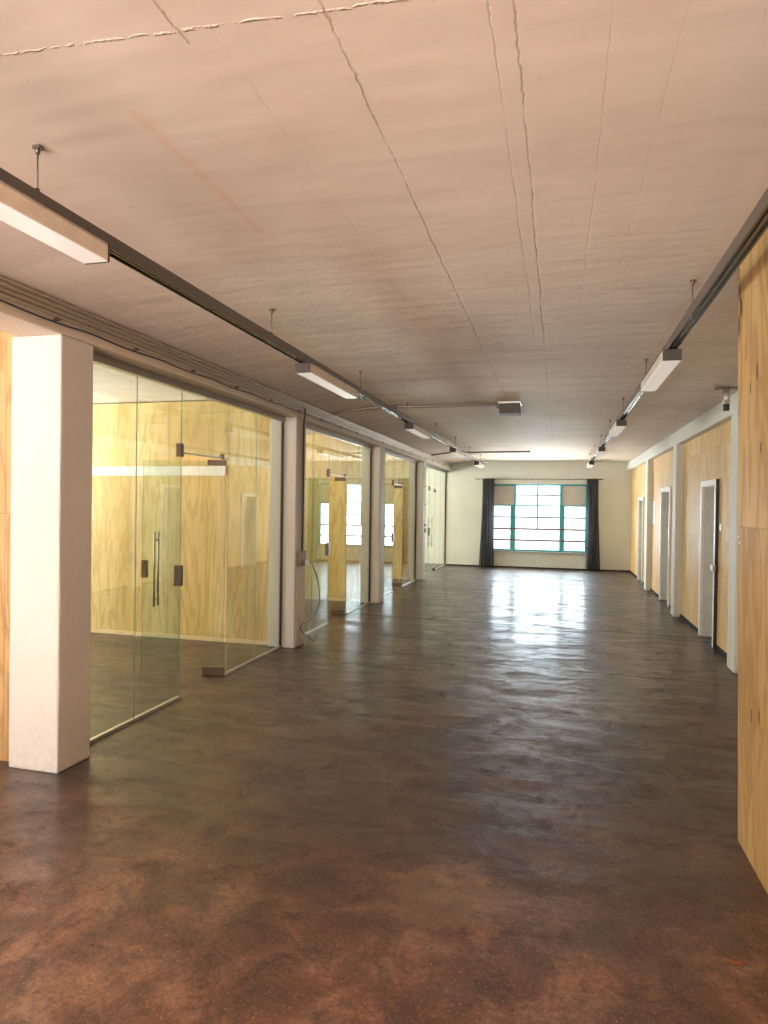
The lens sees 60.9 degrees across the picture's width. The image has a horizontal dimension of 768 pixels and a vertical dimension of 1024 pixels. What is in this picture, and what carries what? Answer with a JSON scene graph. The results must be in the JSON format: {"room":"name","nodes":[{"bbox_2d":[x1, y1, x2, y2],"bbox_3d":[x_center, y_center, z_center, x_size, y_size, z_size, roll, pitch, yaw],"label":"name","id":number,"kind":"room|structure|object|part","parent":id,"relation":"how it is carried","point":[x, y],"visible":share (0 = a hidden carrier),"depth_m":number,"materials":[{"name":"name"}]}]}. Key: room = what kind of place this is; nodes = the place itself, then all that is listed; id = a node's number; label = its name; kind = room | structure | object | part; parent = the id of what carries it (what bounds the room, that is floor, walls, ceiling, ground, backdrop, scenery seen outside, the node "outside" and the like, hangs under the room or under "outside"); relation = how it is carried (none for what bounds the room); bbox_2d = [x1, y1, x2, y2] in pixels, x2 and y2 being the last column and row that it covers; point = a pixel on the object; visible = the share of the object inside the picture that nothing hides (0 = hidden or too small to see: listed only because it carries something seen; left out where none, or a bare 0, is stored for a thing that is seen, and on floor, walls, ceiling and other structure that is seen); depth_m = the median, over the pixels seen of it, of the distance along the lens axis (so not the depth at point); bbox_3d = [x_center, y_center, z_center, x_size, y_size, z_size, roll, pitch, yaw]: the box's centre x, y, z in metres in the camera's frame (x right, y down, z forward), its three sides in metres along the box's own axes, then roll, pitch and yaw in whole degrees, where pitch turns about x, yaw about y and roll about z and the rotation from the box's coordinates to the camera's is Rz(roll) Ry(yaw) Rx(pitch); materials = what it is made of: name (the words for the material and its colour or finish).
{"room":"office hallway","nodes":[
{"label":"office hallway","id":0,"kind":"room"},
{"bbox_2d":[0,331,16,760],"bbox_3d":[-4.677,0.101,4.811,5.090,2.885,0.130,1,1,15],"label":"wall","id":1,"kind":"structure","parent":0,"point":[5,338],"depth_m":4.14,"materials":[{"name":"brown wood"}]},
{"bbox_2d":[91,401,270,640],"bbox_3d":[-3.733,0.080,8.357,5.090,2.885,0.130,1,1,15],"label":"wall","id":2,"kind":"structure","parent":0,"point":[205,500],"depth_m":7.95,"materials":[{"name":"brown wood"}]},
{"bbox_2d":[92,466,224,475],"bbox_3d":[-4.043,-0.524,8.363,4.470,0.115,0.012,1,1,15],"label":"strip","id":3,"kind":"object","parent":2,"relation":"attached to","point":[96,470],"visible":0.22,"depth_m":8.02,"materials":[{"name":"white paint"}]},
{"bbox_2d":[91,629,267,644],"bbox_3d":[-3.780,1.500,8.305,5.070,0.045,0.012,1,1,15],"label":"baseboard","id":4,"kind":"structure","parent":2,"relation":"attached to","point":[92,630],"depth_m":7.95,"materials":[{"name":"beige wood"}]},
{"bbox_2d":[304,434,361,598],"bbox_3d":[-2.789,0.060,11.904,5.090,2.885,0.130,1,1,15],"label":"wall","id":5,"kind":"structure","parent":0,"point":[339,568],"depth_m":11.33,"materials":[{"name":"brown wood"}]},
{"bbox_2d":[305,596,359,601],"bbox_3d":[-2.836,1.480,11.851,5.070,0.045,0.012,1,1,15],"label":"baseboard","id":6,"kind":"structure","parent":5,"relation":"attached to","point":[306,597],"depth_m":11.32,"materials":[{"name":"beige wood"}]},
{"bbox_2d":[0,564,767,1023],"bbox_3d":[-1.083,1.639,7.692,11.200,0.150,22.890,1,1,15],"label":"floor","id":7,"kind":"structure","parent":0,"point":[477,794],"depth_m":3.32,"materials":[{"name":"brown concrete"}]},
{"bbox_2d":[9,334,92,773],"bbox_3d":[-2.096,0.254,4.125,0.367,2.660,0.292,1,1,15],"label":"concrete pillar","id":8,"kind":"structure","parent":7,"relation":"on","point":[52,416],"depth_m":4.00,"materials":[{"name":"paint"}]},
{"bbox_2d":[90,352,446,743],"bbox_3d":[-0.156,0.212,11.364,0.060,2.660,14.700,1,1,15],"label":"glass wall","id":9,"kind":"structure","parent":7,"relation":"on","point":[98,359],"depth_m":6.87,"materials":[{"name":"glass"}]},
{"bbox_3d":[-1.958,0.268,4.598,0.008,2.583,0.672,1,1,15],"label":"glass pane","id":10,"kind":"part","parent":9,"relation":"part of","materials":[{"name":"clear glass"}]},
{"bbox_3d":[-1.793,0.264,5.215,0.008,2.583,0.604,1,1,15],"label":"glass pane","id":11,"kind":"part","parent":9,"relation":"part of","materials":[{"name":"clear glass"}]},
{"bbox_2d":[141,460,226,675],"bbox_3d":[-1.928,0.530,6.281,0.805,2.064,0.119,1,1,2],"label":"door","id":12,"kind":"structure","parent":9,"relation":"in","point":[206,670],"depth_m":6.26,"materials":[{"name":"glass"}]},
{"bbox_3d":[-2.194,0.548,6.258,0.019,0.720,0.056,1,1,2],"label":"pull handle","id":13,"kind":"part","parent":12,"relation":"part of","materials":[{"name":"metal"}]},
{"bbox_3d":[-2.192,0.547,6.322,0.019,0.720,0.056,1,1,2],"label":"pull handle","id":14,"kind":"part","parent":12,"relation":"part of","materials":[{"name":"metal"}]},
{"bbox_3d":[-1.597,-0.765,5.890,0.008,0.533,0.810,1,1,15],"label":"transom pane","id":15,"kind":"part","parent":9,"relation":"part of","materials":[{"name":"clear glass"}]},
{"bbox_3d":[-1.600,-0.503,5.895,0.012,0.014,0.802,1,1,15],"label":"transom rail","id":16,"kind":"part","parent":9,"relation":"part of","materials":[{"name":"metal"}]},
{"bbox_3d":[-1.429,0.256,6.586,0.008,2.583,0.608,1,1,15],"label":"glass pane","id":17,"kind":"part","parent":9,"relation":"part of","materials":[{"name":"clear glass"}]},
{"bbox_3d":[-1.014,0.247,8.144,0.008,2.583,0.672,1,1,15],"label":"glass pane","id":18,"kind":"part","parent":9,"relation":"part of","materials":[{"name":"clear glass"}]},
{"bbox_3d":[-0.849,0.244,8.762,0.008,2.583,0.604,1,1,15],"label":"glass pane","id":19,"kind":"part","parent":9,"relation":"part of","materials":[{"name":"clear glass"}]},
{"bbox_2d":[317,477,345,614],"bbox_3d":[-0.981,0.509,9.862,0.805,2.064,0.119,1,1,7],"label":"door","id":20,"kind":"structure","parent":9,"relation":"in","point":[333,611],"depth_m":9.81,"materials":[{"name":"glass"}]},
{"bbox_3d":[-0.653,-0.785,9.437,0.008,0.533,0.810,1,1,15],"label":"transom pane","id":21,"kind":"part","parent":9,"relation":"part of","materials":[{"name":"clear glass"}]},
{"bbox_3d":[-0.484,0.236,10.132,0.008,2.583,0.608,1,1,15],"label":"glass pane","id":22,"kind":"part","parent":9,"relation":"part of","materials":[{"name":"clear glass"}]},
{"bbox_3d":[-0.069,0.227,11.691,0.008,2.583,0.672,1,1,15],"label":"glass pane","id":23,"kind":"part","parent":9,"relation":"part of","materials":[{"name":"clear glass"}]},
{"bbox_3d":[0.095,0.223,12.308,0.008,2.583,0.604,1,1,15],"label":"glass pane","id":24,"kind":"part","parent":9,"relation":"part of","materials":[{"name":"clear glass"}]},
{"bbox_2d":[391,486,401,586],"bbox_3d":[-0.037,0.489,13.408,0.805,2.064,0.119,1,1,7],"label":"door","id":25,"kind":"structure","parent":9,"relation":"in","point":[394,584],"depth_m":13.36,"materials":[{"name":"glass"}]},
{"bbox_3d":[0.459,0.215,13.674,0.008,2.583,0.598,1,1,15],"label":"glass pane","id":26,"kind":"part","parent":9,"relation":"part of","materials":[{"name":"clear glass"}]},
{"bbox_3d":[1.034,0.203,15.835,0.008,2.583,0.604,1,1,15],"label":"glass pane","id":27,"kind":"part","parent":9,"relation":"part of","materials":[{"name":"clear glass"}]},
{"bbox_2d":[427,490,435,571],"bbox_3d":[1.213,0.476,16.523,0.119,2.064,0.805,1,1,15],"label":"door","id":28,"kind":"structure","parent":9,"relation":"in","point":[433,568],"depth_m":16.73,"materials":[{"name":"glass"}]},
{"bbox_2d":[268,417,305,647],"bbox_3d":[-1.135,0.234,7.667,0.332,2.660,0.292,1,1,15],"label":"concrete pillar","id":29,"kind":"structure","parent":7,"relation":"on","point":[293,426],"depth_m":7.53,"materials":[{"name":"paint"}]},
{"bbox_2d":[295,565,304,644],"bbox_3d":[-0.978,1.084,7.638,0.014,0.905,0.245,1,1,15],"label":"board","id":30,"kind":"object","parent":29,"relation":"attached to","point":[300,570],"visible":1,"depth_m":7.61,"materials":[{"name":"paint"}]},
{"bbox_2d":[298,551,308,565],"bbox_3d":[-0.938,0.542,7.621,0.085,0.170,0.170,1,1,15],"label":"box","id":31,"kind":"object","parent":29,"relation":"attached to","point":[302,560],"visible":1,"depth_m":7.58,"materials":[{"name":"paint"}]},
{"bbox_2d":[300,562,319,640],"bbox_3d":[-0.863,1.071,7.830,0.054,0.973,0.646,1,1,15],"label":"loose cable","id":32,"kind":"object","parent":31,"relation":"hanging from","point":[309,562],"visible":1,"depth_m":7.91,"materials":[{"name":"grey plastic"}]},
{"bbox_2d":[301,408,305,549],"bbox_3d":[-0.940,-0.385,7.642,0.041,1.663,0.050,1,1,15],"label":"cable","id":33,"kind":"object","parent":29,"relation":"attached to","point":[303,464],"visible":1,"depth_m":7.65,"materials":[{"name":"black plastic"}]},
{"bbox_2d":[360,446,384,602],"bbox_3d":[-0.191,0.213,11.213,0.332,2.660,0.292,1,1,15],"label":"concrete pillar","id":34,"kind":"structure","parent":7,"relation":"on","point":[378,452],"depth_m":11.08,"materials":[{"name":"paint"}]},
{"bbox_2d":[408,461,425,579],"bbox_3d":[0.748,0.193,14.740,0.332,2.660,0.292,1,1,15],"label":"concrete pillar","id":35,"kind":"structure","parent":7,"relation":"on","point":[420,504],"depth_m":14.60,"materials":[{"name":"paint"}]},
{"bbox_2d":[425,468,425,509],"bbox_3d":[0.937,-0.510,14.732,0.018,1.370,0.036,1,1,15],"label":"cable","id":36,"kind":"object","parent":35,"relation":"attached to","point":[425,468],"visible":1,"depth_m":14.73,"materials":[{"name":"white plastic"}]},
{"bbox_2d":[644,460,652,590],"bbox_3d":[5.540,0.269,13.371,0.345,2.660,0.292,1,1,15],"label":"concrete pillar","id":37,"kind":"structure","parent":7,"relation":"on","point":[649,463],"depth_m":13.27,"materials":[{"name":"paint"}]},
{"bbox_2d":[671,444,683,616],"bbox_3d":[4.686,0.288,10.163,0.345,2.660,0.292,1,1,15],"label":"concrete pillar","id":38,"kind":"structure","parent":7,"relation":"on","point":[678,450],"depth_m":10.06,"materials":[{"name":"paint"}]},
{"bbox_2d":[727,412,737,672],"bbox_3d":[3.768,0.308,6.713,0.345,2.660,0.292,1,1,15],"label":"concrete pillar","id":39,"kind":"structure","parent":7,"relation":"on","point":[732,627],"depth_m":6.71,"materials":[{"name":"paint"}]},
{"bbox_2d":[726,959,742,964],"bbox_3d":[1.276,1.640,2.384,0.056,0.007,0.022,1,1,15],"label":"dry leaf","id":40,"kind":"object","parent":7,"relation":"on","point":[730,961],"visible":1,"depth_m":2.38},
{"bbox_2d":[0,0,767,463],"bbox_3d":[-1.042,-1.438,7.663,11.200,0.295,22.890,1,1,15],"label":"ceiling","id":41,"kind":"structure","parent":0,"point":[441,202],"depth_m":2.59,"materials":[{"name":"paint"}]},
{"bbox_2d":[0,276,451,470],"bbox_3d":[-1.109,-1.196,7.682,0.330,0.200,22.290,1,1,15],"label":"beam","id":42,"kind":"structure","parent":41,"relation":"attached to","point":[14,321],"depth_m":4.86,"materials":[{"name":"paint"}]},
{"bbox_2d":[0,293,452,467],"bbox_3d":[-0.927,-1.182,7.660,0.019,0.019,22.140,1,1,15],"label":"conduit","id":43,"kind":"object","parent":42,"relation":"attached to","point":[1,294],"visible":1,"depth_m":4.81,"materials":[{"name":"grey metal"}]},
{"bbox_2d":[0,299,349,430],"bbox_3d":[-2.114,-1.123,3.221,0.011,0.021,12.750,1,1,15],"label":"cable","id":44,"kind":"object","parent":43,"relation":"hanging from","point":[0,299],"visible":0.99,"depth_m":4.61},
{"bbox_2d":[0,287,452,466],"bbox_3d":[-0.927,-1.210,7.660,0.019,0.019,22.140,1,1,15],"label":"conduit","id":45,"kind":"object","parent":42,"relation":"attached to","point":[1,289],"visible":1,"depth_m":4.81,"materials":[{"name":"grey metal"}]},
{"bbox_2d":[0,282,452,465],"bbox_3d":[-0.927,-1.240,7.659,0.019,0.019,22.140,1,1,15],"label":"conduit","id":46,"kind":"object","parent":42,"relation":"attached to","point":[1,283],"visible":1,"depth_m":4.84,"materials":[{"name":"grey metal"}]},
{"bbox_2d":[0,276,452,464],"bbox_3d":[-0.926,-1.270,7.659,0.019,0.019,22.140,1,1,15],"label":"conduit","id":47,"kind":"object","parent":42,"relation":"attached to","point":[1,277],"visible":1,"depth_m":4.81,"materials":[{"name":"grey metal"}]},
{"bbox_2d":[0,144,483,463],"bbox_3d":[0.103,-1.225,7.391,0.060,0.235,18.350,1,1,15],"label":"track","id":48,"kind":"object","parent":41,"relation":"hanging from","point":[120,251],"visible":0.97,"depth_m":3.25,"materials":[{"name":"metal"}]},
{"bbox_3d":[-1.241,-1.221,2.341,0.015,0.170,0.015,1,1,37],"label":"suspension rod","id":49,"kind":"part","parent":48,"relation":"part of","materials":[{"name":"metal"}]},
{"bbox_2d":[0,180,109,264],"bbox_3d":[-1.314,-1.040,2.077,0.114,0.073,1.190,1,1,15],"label":"linear light","id":50,"kind":"object","parent":48,"relation":"attached to","point":[18,210],"visible":1,"depth_m":2.36,"materials":[{"name":"white plastic"}]},
{"bbox_2d":[295,362,357,398],"bbox_3d":[-0.442,-1.059,5.353,0.114,0.073,1.190,1,1,15],"label":"linear light","id":51,"kind":"object","parent":48,"relation":"attached to","point":[308,370],"visible":1,"depth_m":5.16,"materials":[{"name":"white plastic"}]},
{"bbox_2d":[297,372,356,398],"bbox_3d":[-0.443,-1.027,5.353,0.110,0.006,1.170,1,1,15],"label":"diffuser","id":52,"kind":"object","parent":51,"relation":"attached to","point":[316,377],"depth_m":5.28,"materials":[{"name":"white plastic"}]},
{"bbox_2d":[404,423,430,438],"bbox_3d":[0.464,-1.079,8.755,0.114,0.073,1.190,1,1,15],"label":"linear light","id":53,"kind":"object","parent":48,"relation":"attached to","point":[413,428],"visible":1,"depth_m":8.54,"materials":[{"name":"white plastic"}]},
{"bbox_2d":[406,429,430,438],"bbox_3d":[0.463,-1.046,8.755,0.110,0.006,1.170,1,1,15],"label":"diffuser","id":54,"kind":"object","parent":53,"relation":"attached to","point":[418,432],"depth_m":8.79,"materials":[{"name":"white plastic"}]},
{"bbox_2d":[449,448,464,456],"bbox_3d":[1.369,-1.099,12.156,0.114,0.073,1.190,1,1,15],"label":"linear light","id":55,"kind":"object","parent":48,"relation":"attached to","point":[454,451],"visible":1,"depth_m":11.86,"materials":[{"name":"white plastic"}]},
{"bbox_2d":[450,452,463,456],"bbox_3d":[1.369,-1.066,12.156,0.110,0.006,1.170,1,1,15],"label":"diffuser","id":56,"kind":"object","parent":55,"relation":"attached to","point":[459,454],"depth_m":12.10,"materials":[{"name":"white plastic"}]},
{"bbox_2d":[474,462,484,467],"bbox_3d":[2.275,-1.118,15.557,0.114,0.073,1.190,1,1,15],"label":"linear light","id":57,"kind":"object","parent":48,"relation":"attached to","point":[478,464],"visible":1,"depth_m":15.26,"materials":[{"name":"white plastic"}]},
{"bbox_2d":[331,404,496,413],"bbox_3d":[0.345,-1.298,8.242,2.132,0.086,0.022,1,1,15],"label":"conduit","id":58,"kind":"object","parent":41,"relation":"attached to","point":[459,404],"visible":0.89,"depth_m":8.19,"materials":[{"name":"grey metal"}]},
{"bbox_2d":[333,405,496,414],"bbox_3d":[0.357,-1.298,8.285,2.132,0.086,0.022,1,1,15],"label":"conduit","id":59,"kind":"object","parent":41,"relation":"attached to","point":[492,405],"visible":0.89,"depth_m":8.25,"materials":[{"name":"metal"}]},
{"bbox_2d":[431,451,529,455],"bbox_3d":[2.188,-1.336,14.932,2.252,0.092,0.032,1,1,15],"label":"conduit","id":60,"kind":"object","parent":41,"relation":"attached to","point":[485,451],"visible":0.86,"depth_m":14.83,"materials":[{"name":"metal"}]},
{"bbox_2d":[497,401,521,415],"bbox_3d":[1.525,-1.260,7.969,0.295,0.141,0.260,1,1,15],"label":"ceiling box","id":61,"kind":"object","parent":41,"relation":"attached to","point":[506,408],"visible":1,"depth_m":7.86,"materials":[{"name":"metal"}]},
{"bbox_2d":[589,188,767,460],"bbox_3d":[2.538,-1.187,6.743,0.060,0.235,18.350,1,1,15],"label":"track","id":62,"kind":"object","parent":41,"relation":"hanging from","point":[755,226],"visible":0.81,"depth_m":2.99,"materials":[{"name":"metal"}]},
{"bbox_2d":[587,461,593,467],"bbox_3d":[4.720,-1.080,14.948,0.114,0.073,1.190,1,1,15],"label":"linear light","id":63,"kind":"object","parent":62,"relation":"attached to","point":[590,464],"visible":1,"depth_m":14.60,"materials":[{"name":"white plastic"}]},
{"bbox_2d":[595,447,605,456],"bbox_3d":[3.820,-1.060,11.566,0.114,0.073,1.190,1,1,15],"label":"linear light","id":64,"kind":"object","parent":62,"relation":"attached to","point":[599,452],"visible":1,"depth_m":11.23,"materials":[{"name":"white plastic"}]},
{"bbox_2d":[595,451,604,456],"bbox_3d":[3.819,-1.028,11.566,0.110,0.006,1.170,1,1,15],"label":"diffuser","id":65,"kind":"object","parent":64,"relation":"attached to","point":[598,453],"depth_m":11.57,"materials":[{"name":"white plastic"}]},
{"bbox_2d":[609,420,626,436],"bbox_3d":[2.919,-1.041,8.184,0.114,0.073,1.190,1,1,15],"label":"linear light","id":66,"kind":"object","parent":62,"relation":"attached to","point":[618,426],"visible":1,"depth_m":7.89,"materials":[{"name":"white plastic"}]},
{"bbox_2d":[609,426,625,436],"bbox_3d":[2.919,-1.008,8.184,0.110,0.006,1.170,1,1,15],"label":"diffuser","id":67,"kind":"object","parent":66,"relation":"attached to","point":[615,431],"depth_m":8.16,"materials":[{"name":"white plastic"}]},
{"bbox_2d":[641,349,681,391],"bbox_3d":[2.018,-1.021,4.802,0.114,0.073,1.190,1,1,15],"label":"linear light","id":68,"kind":"object","parent":62,"relation":"attached to","point":[668,359],"visible":1,"depth_m":4.55,"materials":[{"name":"white plastic"}]},
{"bbox_2d":[627,392,737,470],"bbox_3d":[4.692,-1.147,10.081,0.353,0.210,14.670,1,1,15],"label":"beam","id":69,"kind":"structure","parent":41,"relation":"attached to","point":[715,417],"depth_m":8.94,"materials":[{"name":"paint"}]},
{"bbox_2d":[715,387,737,410],"bbox_3d":[3.410,-1.119,6.485,0.220,0.228,0.100,1,1,15],"label":"ceiling sensor","id":70,"kind":"object","parent":41,"relation":"attached to","point":[726,394],"visible":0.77,"depth_m":6.46,"materials":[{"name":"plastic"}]},
{"bbox_3d":[3.411,-1.227,6.484,0.220,0.013,0.100,1,1,15],"label":"mounting plate","id":71,"kind":"part","parent":70,"relation":"part of","materials":[{"name":"metal"}]},
{"bbox_2d":[384,454,409,576],"bbox_3d":[-1.850,0.039,15.431,5.090,2.885,0.130,1,1,15],"label":"wall","id":72,"kind":"structure","parent":0,"point":[396,508],"depth_m":14.79,"materials":[{"name":"brown wood"}]},
{"bbox_2d":[383,576,407,578],"bbox_3d":[-1.897,1.460,15.378,5.070,0.045,0.012,1,1,15],"label":"baseboard","id":73,"kind":"structure","parent":72,"relation":"attached to","point":[385,577],"depth_m":14.80,"materials":[{"name":"beige wood"}]},
{"bbox_2d":[425,461,630,569],"bbox_3d":[1.891,0.037,18.579,10.700,2.930,0.300,1,1,15],"label":"wall","id":74,"kind":"structure","parent":0,"point":[464,493],"depth_m":17.96,"materials":[{"name":"paint"}]},
{"bbox_2d":[446,564,628,571],"bbox_3d":[4.108,1.522,17.833,4.893,0.035,0.018,1,1,15],"label":"baseboard","id":75,"kind":"structure","parent":74,"relation":"attached to","point":[446,564],"depth_m":17.79,"materials":[{"name":"wood"}]},
{"bbox_2d":[476,478,602,479],"bbox_3d":[4.178,-0.890,17.747,3.362,0.044,0.122,1,1,15],"label":"curtain rod","id":76,"kind":"object","parent":74,"relation":"attached to","point":[476,478],"visible":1,"depth_m":17.63,"materials":[{"name":"metal"}]},
{"bbox_2d":[479,478,494,565],"bbox_3d":[2.847,0.282,18.067,0.410,2.415,0.109,1,1,15],"label":"curtain","id":77,"kind":"object","parent":76,"relation":"hanging from","point":[486,557],"visible":1,"depth_m":18.07,"materials":[{"name":"fabric"}]},
{"bbox_3d":[4.168,-0.889,17.709,3.320,0.022,0.022,1,1,15],"label":"rod","id":78,"kind":"part","parent":76,"relation":"part of","materials":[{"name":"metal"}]},
{"bbox_2d":[586,479,599,569],"bbox_3d":[5.560,0.325,17.345,0.374,2.415,0.109,1,1,15],"label":"curtain","id":79,"kind":"object","parent":76,"relation":"hanging from","point":[593,553],"visible":1,"depth_m":17.35,"materials":[{"name":"fabric"}]},
{"bbox_2d":[494,484,586,553],"bbox_3d":[4.235,0.178,17.866,2.760,1.875,0.215,1,1,15],"label":"window","id":80,"kind":"structure","parent":74,"relation":"in","point":[571,495],"depth_m":17.83,"materials":[{"name":"teal paint"}]},
{"bbox_3d":[3.304,-0.467,18.180,0.640,0.527,0.020,1,1,15],"label":"blank panel","id":81,"kind":"part","parent":80,"relation":"part of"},
{"bbox_3d":[4.222,1.098,17.874,2.760,0.035,0.215,1,1,15],"label":"sill","id":82,"kind":"part","parent":80,"relation":"part of","materials":[{"name":"stone"}]},
{"bbox_3d":[5.140,-0.438,17.691,0.600,0.527,0.020,1,1,15],"label":"blank panel","id":83,"kind":"part","parent":80,"relation":"part of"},
{"bbox_2d":[630,420,730,652],"bbox_3d":[4.727,0.184,10.079,0.250,2.870,14.670,1,1,15],"label":"wall","id":84,"kind":"structure","parent":0,"point":[707,456],"depth_m":9.23,"materials":[{"name":"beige wood"}]},
{"bbox_2d":[637,497,644,583],"bbox_3d":[5.981,0.626,14.896,0.280,1.930,0.840,1,1,15],"label":"door","id":85,"kind":"structure","parent":84,"relation":"in","point":[640,551],"depth_m":15.24,"materials":[{"name":"white paint"}]},
{"bbox_2d":[652,501,654,523],"bbox_3d":[5.390,0.010,13.053,0.004,0.460,0.340,1,1,15],"label":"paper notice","id":86,"kind":"object","parent":84,"relation":"attached to","point":[653,513],"visible":1,"depth_m":13.07,"materials":[{"name":"white paper"}]},
{"bbox_2d":[659,486,671,606],"bbox_3d":[5.076,0.588,11.494,0.280,2.045,1.020,1,1,15],"label":"door","id":87,"kind":"structure","parent":84,"relation":"in","point":[666,492],"depth_m":11.92,"materials":[{"name":"white paint"}]},
{"bbox_2d":[629,570,726,657],"bbox_3d":[4.582,1.592,10.126,0.012,0.050,14.670,1,1,15],"label":"baseboard","id":88,"kind":"structure","parent":84,"relation":"attached to","point":[688,622],"depth_m":9.27,"materials":[{"name":"black wood"}]},
{"bbox_2d":[698,479,719,648],"bbox_3d":[4.169,0.617,8.163,0.320,2.025,0.945,1,1,15],"label":"door","id":89,"kind":"structure","parent":84,"relation":"in","point":[709,501],"depth_m":8.54,"materials":[{"name":"white paint"}]},
{"bbox_2d":[738,229,767,894],"bbox_3d":[1.373,0.209,-0.566,1.255,2.930,7.610,1,1,15],"label":"wall","id":90,"kind":"structure","parent":0,"point":[753,271],"depth_m":3.01,"materials":[{"name":"brown wood"}]}
]}

